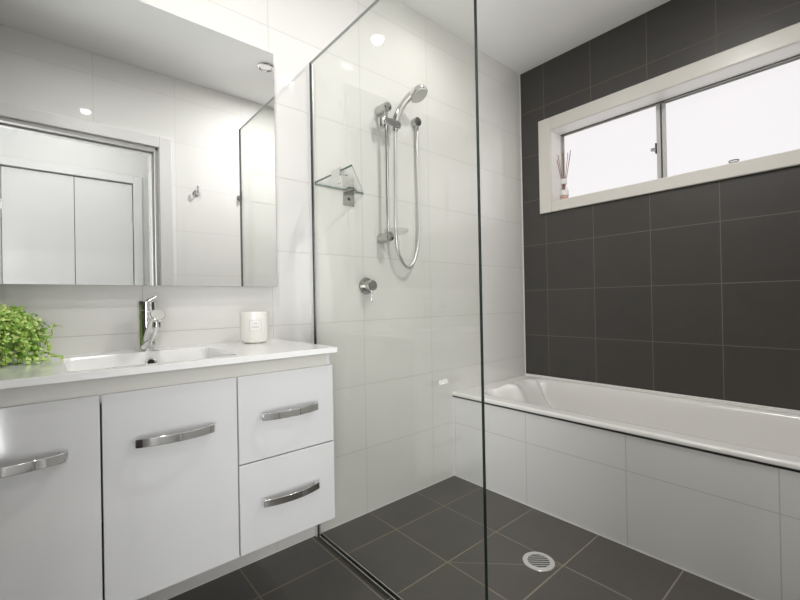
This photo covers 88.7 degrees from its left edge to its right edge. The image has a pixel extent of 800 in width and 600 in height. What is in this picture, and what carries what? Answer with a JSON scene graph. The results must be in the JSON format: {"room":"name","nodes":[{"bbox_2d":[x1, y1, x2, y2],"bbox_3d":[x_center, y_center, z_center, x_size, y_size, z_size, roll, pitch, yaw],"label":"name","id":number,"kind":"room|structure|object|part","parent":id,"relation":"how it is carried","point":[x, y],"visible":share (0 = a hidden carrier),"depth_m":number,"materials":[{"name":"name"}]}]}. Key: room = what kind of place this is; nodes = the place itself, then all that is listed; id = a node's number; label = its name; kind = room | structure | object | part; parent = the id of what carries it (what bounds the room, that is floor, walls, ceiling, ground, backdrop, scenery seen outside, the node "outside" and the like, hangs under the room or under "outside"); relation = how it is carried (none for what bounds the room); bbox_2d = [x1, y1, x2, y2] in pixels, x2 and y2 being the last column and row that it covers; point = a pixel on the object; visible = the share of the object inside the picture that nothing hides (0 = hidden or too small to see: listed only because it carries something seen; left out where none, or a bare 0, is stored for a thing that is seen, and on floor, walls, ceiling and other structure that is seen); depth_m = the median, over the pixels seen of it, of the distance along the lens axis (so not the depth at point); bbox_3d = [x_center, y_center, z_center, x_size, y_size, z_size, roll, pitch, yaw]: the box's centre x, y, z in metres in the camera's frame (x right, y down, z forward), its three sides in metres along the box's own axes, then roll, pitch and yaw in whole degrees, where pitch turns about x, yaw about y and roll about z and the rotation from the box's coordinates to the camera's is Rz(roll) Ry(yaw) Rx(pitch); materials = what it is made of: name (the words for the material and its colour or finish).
{"room":"bathroom","nodes":[
{"label":"bathroom","id":0,"kind":"room"},
{"bbox_2d":[0,0,524,599],"bbox_3d":[-0.310,-0.263,1.877,2.960,2.530,0.100,-1,0,-41],"label":"wall","id":1,"kind":"structure","parent":0,"point":[401,356],"depth_m":1.97,"materials":[{"name":"white tile"}]},
{"bbox_2d":[0,0,276,286],"bbox_3d":[-0.845,-0.509,1.336,0.900,0.923,0.029,-1,0,-41],"label":"wall mirror","id":2,"kind":"object","parent":1,"relation":"attached to","point":[137,138],"visible":1,"depth_m":1.30,"materials":[{"name":"grey mirror"}]},
{"bbox_2d":[0,353,334,599],"bbox_3d":[-0.680,0.435,1.160,0.892,0.526,0.481,-1,0,-41],"label":"vanity cabinet","id":3,"kind":"object","parent":1,"relation":"attached to","point":[136,486],"visible":0.99,"depth_m":0.98,"materials":[{"name":"white paint"}]},
{"bbox_3d":[-0.763,0.329,0.799,0.170,0.020,0.038,-1,0,-41],"label":"handle","id":4,"kind":"part","parent":3,"relation":"part of","materials":[{"name":"silver metal"}]},
{"bbox_3d":[-0.780,0.456,0.818,0.294,0.485,0.018,-1,0,-41],"label":"door","id":5,"kind":"part","parent":3,"relation":"part of","materials":[{"name":"white paint"}]},
{"bbox_3d":[-0.568,0.202,1.014,0.873,0.058,0.008,-1,0,-41],"label":"finger rail","id":6,"kind":"part","parent":3,"relation":"part of","materials":[{"name":"grey"}]},
{"bbox_2d":[0,339,336,388],"bbox_3d":[-0.689,0.206,1.168,0.900,0.100,0.465,-1,0,-41],"label":"countertop","id":7,"kind":"structure","parent":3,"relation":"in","point":[82,366],"depth_m":1.15,"materials":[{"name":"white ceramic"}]},
{"bbox_2d":[0,304,63,365],"bbox_3d":[-1.007,0.087,1.026,0.251,0.157,0.210,-1,0,-22],"label":"potted plant","id":8,"kind":"object","parent":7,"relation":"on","point":[18,328],"visible":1,"depth_m":1.02,"materials":[{"name":"green plant"}]},
{"bbox_3d":[-1.022,0.123,1.027,0.100,0.078,0.100,-1,0,-41],"label":"pot","id":9,"kind":"part","parent":8,"relation":"part of","materials":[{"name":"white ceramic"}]},
{"bbox_2d":[136,295,164,350],"bbox_3d":[-0.770,0.071,1.259,0.059,0.174,0.157,-1,0,-41],"label":"tap","id":10,"kind":"object","parent":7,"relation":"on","point":[149,318],"visible":1,"depth_m":1.27,"materials":[{"name":"silver metal"}]},
{"bbox_3d":[-0.758,0.086,1.253,0.127,0.107,0.032,-1,0,44],"label":"spout","id":11,"kind":"part","parent":10,"relation":"part of","materials":[{"name":"silver metal"}]},
{"bbox_2d":[239,311,268,342],"bbox_3d":[-0.526,0.099,1.479,0.099,0.112,0.101,-1,0,-41],"label":"candle jar","id":12,"kind":"object","parent":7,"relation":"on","point":[254,326],"visible":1,"depth_m":1.44,"materials":[{"name":"beige glass"}]},
{"bbox_3d":[-0.554,0.453,1.012,0.295,0.485,0.018,-1,0,-41],"label":"door","id":13,"kind":"part","parent":3,"relation":"part of","materials":[{"name":"white paint"}]},
{"bbox_3d":[-0.540,0.328,0.990,0.171,0.020,0.038,-1,0,-41],"label":"handle","id":14,"kind":"part","parent":3,"relation":"part of","materials":[{"name":"silver metal"}]},
{"bbox_3d":[-0.330,0.326,1.208,0.296,0.238,0.018,-1,0,-41],"label":"drawer","id":15,"kind":"part","parent":3,"relation":"part of","materials":[{"name":"white paint"}]},
{"bbox_3d":[-0.325,0.570,1.207,0.296,0.244,0.018,-1,0,-41],"label":"drawer","id":16,"kind":"part","parent":3,"relation":"part of","materials":[{"name":"white paint"}]},
{"bbox_3d":[-0.315,0.323,1.184,0.172,0.020,0.038,-1,0,-41],"label":"handle","id":17,"kind":"part","parent":3,"relation":"part of","materials":[{"name":"silver metal"}]},
{"bbox_3d":[-0.310,0.561,1.183,0.172,0.020,0.038,-1,0,-41],"label":"handle","id":18,"kind":"part","parent":3,"relation":"part of","materials":[{"name":"silver metal"}]},
{"bbox_2d":[165,475,453,599],"bbox_3d":[-0.496,1.003,1.625,2.119,0.003,0.002,-1,0,-41],"label":"trim","id":19,"kind":"structure","parent":1,"relation":"attached to","point":[452,475],"depth_m":1.67,"materials":[{"name":"white paint"}]},
{"bbox_2d":[315,164,363,205],"bbox_3d":[-0.178,-0.476,1.730,0.270,0.082,0.299,-1,0,-41],"label":"corner shelf","id":20,"kind":"object","parent":1,"relation":"attached to","point":[336,175],"visible":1,"depth_m":1.77,"materials":[{"name":"clear glass"}]},
{"bbox_2d":[359,277,376,301],"bbox_3d":[-0.142,-0.048,1.911,0.080,0.118,0.058,-1,0,-41],"label":"shower mixer","id":21,"kind":"object","parent":1,"relation":"attached to","point":[366,286],"visible":1,"depth_m":1.90,"materials":[{"name":"grey metal"}]},
{"bbox_3d":[-0.159,-0.067,1.930,0.080,0.080,0.008,-1,0,-41],"label":"wall plate","id":22,"kind":"part","parent":21,"relation":"part of","materials":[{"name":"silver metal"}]},
{"bbox_2d":[374,102,400,243],"bbox_3d":[-0.035,-0.610,1.962,0.138,0.671,0.137,-1,0,-41],"label":"shower rail","id":23,"kind":"object","parent":1,"relation":"attached to","point":[386,123],"visible":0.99,"depth_m":1.95,"materials":[{"name":"silver metal"}]},
{"bbox_3d":[-0.062,-0.607,1.954,0.018,0.640,0.018,-1,0,-41],"label":"rail","id":24,"kind":"part","parent":23,"relation":"part of","materials":[{"name":"silver metal"}]},
{"bbox_2d":[393,85,427,131],"bbox_3d":[0.053,-0.926,1.971,0.174,0.219,0.091,-1,0,-18],"label":"handset","id":25,"kind":"object","parent":23,"relation":"attached to","point":[417,93],"visible":0.94,"depth_m":1.96,"materials":[{"name":"silver metal"}]},
{"bbox_3d":[0.015,-0.910,1.975,0.108,0.189,0.039,-1,0,-4],"label":"handle","id":26,"kind":"part","parent":25,"relation":"part of","materials":[{"name":"silver metal"}]},
{"bbox_2d":[411,117,420,130],"bbox_3d":[0.085,-0.917,2.140,0.047,0.072,0.034,-1,0,-41],"label":"outlet","id":27,"kind":"object","parent":1,"relation":"attached to","point":[415,122],"visible":1,"depth_m":2.13,"materials":[{"name":"grey metal"}]},
{"bbox_2d":[394,131,419,268],"bbox_3d":[0.036,-0.520,2.057,0.026,0.726,0.212,-1,0,36],"label":"shower hose","id":28,"kind":"object","parent":27,"relation":"hanging from","point":[395,132],"visible":1,"depth_m":2.02,"materials":[{"name":"silver metal"}]},
{"bbox_2d":[168,476,754,599],"bbox_3d":[0.315,1.028,1.295,3.120,0.080,1.757,-1,0,-41],"label":"floor","id":29,"kind":"structure","parent":0,"point":[427,543],"depth_m":1.53,"materials":[{"name":"grey tile"}]},
{"bbox_2d":[307,0,487,599],"bbox_3d":[-0.081,-0.010,1.410,0.021,2.012,0.897,-1,0,-41],"label":"screen","id":30,"kind":"object","parent":29,"relation":"on","point":[353,563],"visible":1,"depth_m":1.51,"materials":[{"name":"clear glass"}]},
{"bbox_2d":[523,552,554,571],"bbox_3d":[0.522,0.984,1.541,0.116,0.003,0.116,-1,0,0],"label":"floor drain","id":31,"kind":"object","parent":29,"relation":"on","point":[538,561],"visible":1,"depth_m":1.54,"materials":[{"name":"silver metal"}]},
{"bbox_2d":[452,373,799,469],"bbox_3d":[1.086,0.660,1.965,0.746,0.377,1.555,-1,0,-41],"label":"bathtub","id":32,"kind":"object","parent":29,"relation":"on","point":[766,434],"visible":0.44,"depth_m":2.00,"materials":[{"name":"white ceramic"}]},
{"bbox_2d":[398,0,669,74],"bbox_3d":[0.505,-1.598,0.797,3.420,0.100,2.840,-1,0,-41],"label":"ceiling","id":33,"kind":"structure","parent":0,"point":[521,35],"depth_m":2.27,"materials":[{"name":"white paint"}]},
{"bbox_2d":[453,397,799,599],"bbox_3d":[0.821,0.759,1.736,0.030,0.443,1.557,-1,0,-41],"label":"bathtub surround","id":34,"kind":"structure","parent":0,"point":[732,523],"depth_m":1.56,"materials":[{"name":"white tile"}]},
{"bbox_2d":[454,475,757,599],"bbox_3d":[0.814,0.979,1.723,0.002,0.003,1.553,-1,0,-41],"label":"trim","id":35,"kind":"structure","parent":34,"relation":"attached to","point":[454,475],"depth_m":1.62,"materials":[{"name":"white paint"}]},
{"bbox_2d":[453,395,799,472],"bbox_3d":[0.818,0.532,1.737,0.020,0.010,1.557,-1,0,-41],"label":"trim","id":36,"kind":"structure","parent":34,"relation":"on","point":[666,442],"depth_m":1.56,"materials":[{"name":"grey metal"}]},
{"bbox_2d":[520,0,799,410],"bbox_3d":[1.413,-0.293,2.265,0.160,2.530,1.757,-1,0,-41],"label":"wall","id":37,"kind":"structure","parent":0,"point":[694,290],"depth_m":2.15,"materials":[{"name":"grey tile"}]},
{"bbox_2d":[519,75,525,372],"bbox_3d":[0.841,-0.511,2.801,0.004,2.070,0.004,-1,0,-41],"label":"trim","id":38,"kind":"structure","parent":37,"relation":"attached to","point":[519,75],"depth_m":2.80,"materials":[{"name":"white paint"}]},
{"bbox_2d":[538,22,799,213],"bbox_3d":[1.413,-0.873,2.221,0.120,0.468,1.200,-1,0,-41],"label":"trim","id":39,"kind":"structure","parent":37,"relation":"attached to","point":[793,50],"depth_m":2.22,"materials":[{"name":"white paint"}]},
{"bbox_2d":[557,150,570,198],"bbox_3d":[1.056,-0.795,2.634,0.097,0.322,0.054,-1,0,33],"label":"reed diffuser","id":40,"kind":"object","parent":39,"relation":"on","point":[564,193],"visible":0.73,"depth_m":2.62,"materials":[{"name":"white glass"}]},
{"bbox_2d":[561,54,799,197],"bbox_3d":[1.460,-0.873,2.262,0.059,0.468,1.200,-1,0,-41],"label":"window","id":41,"kind":"structure","parent":37,"relation":"in","point":[755,113],"depth_m":2.18,"materials":[{"name":"white glass"}]},
{"bbox_3d":[1.271,-0.872,2.496,0.010,0.442,0.568,-1,0,-41],"label":"sash","id":42,"kind":"part","parent":41,"relation":"part of","materials":[{"name":"grey metal"}]},
{"bbox_3d":[1.270,-0.875,2.496,0.004,0.420,0.548,-1,0,-41],"label":"pane","id":43,"kind":"part","parent":41,"relation":"part of","materials":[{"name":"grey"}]},
{"bbox_3d":[1.662,-0.881,2.059,0.010,0.442,0.599,-1,0,-41],"label":"sash","id":44,"kind":"part","parent":41,"relation":"part of","materials":[{"name":"grey metal"}]},
{"bbox_3d":[1.662,-0.884,2.059,0.004,0.420,0.575,-1,0,-41],"label":"pane","id":45,"kind":"part","parent":41,"relation":"part of","materials":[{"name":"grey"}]}
]}

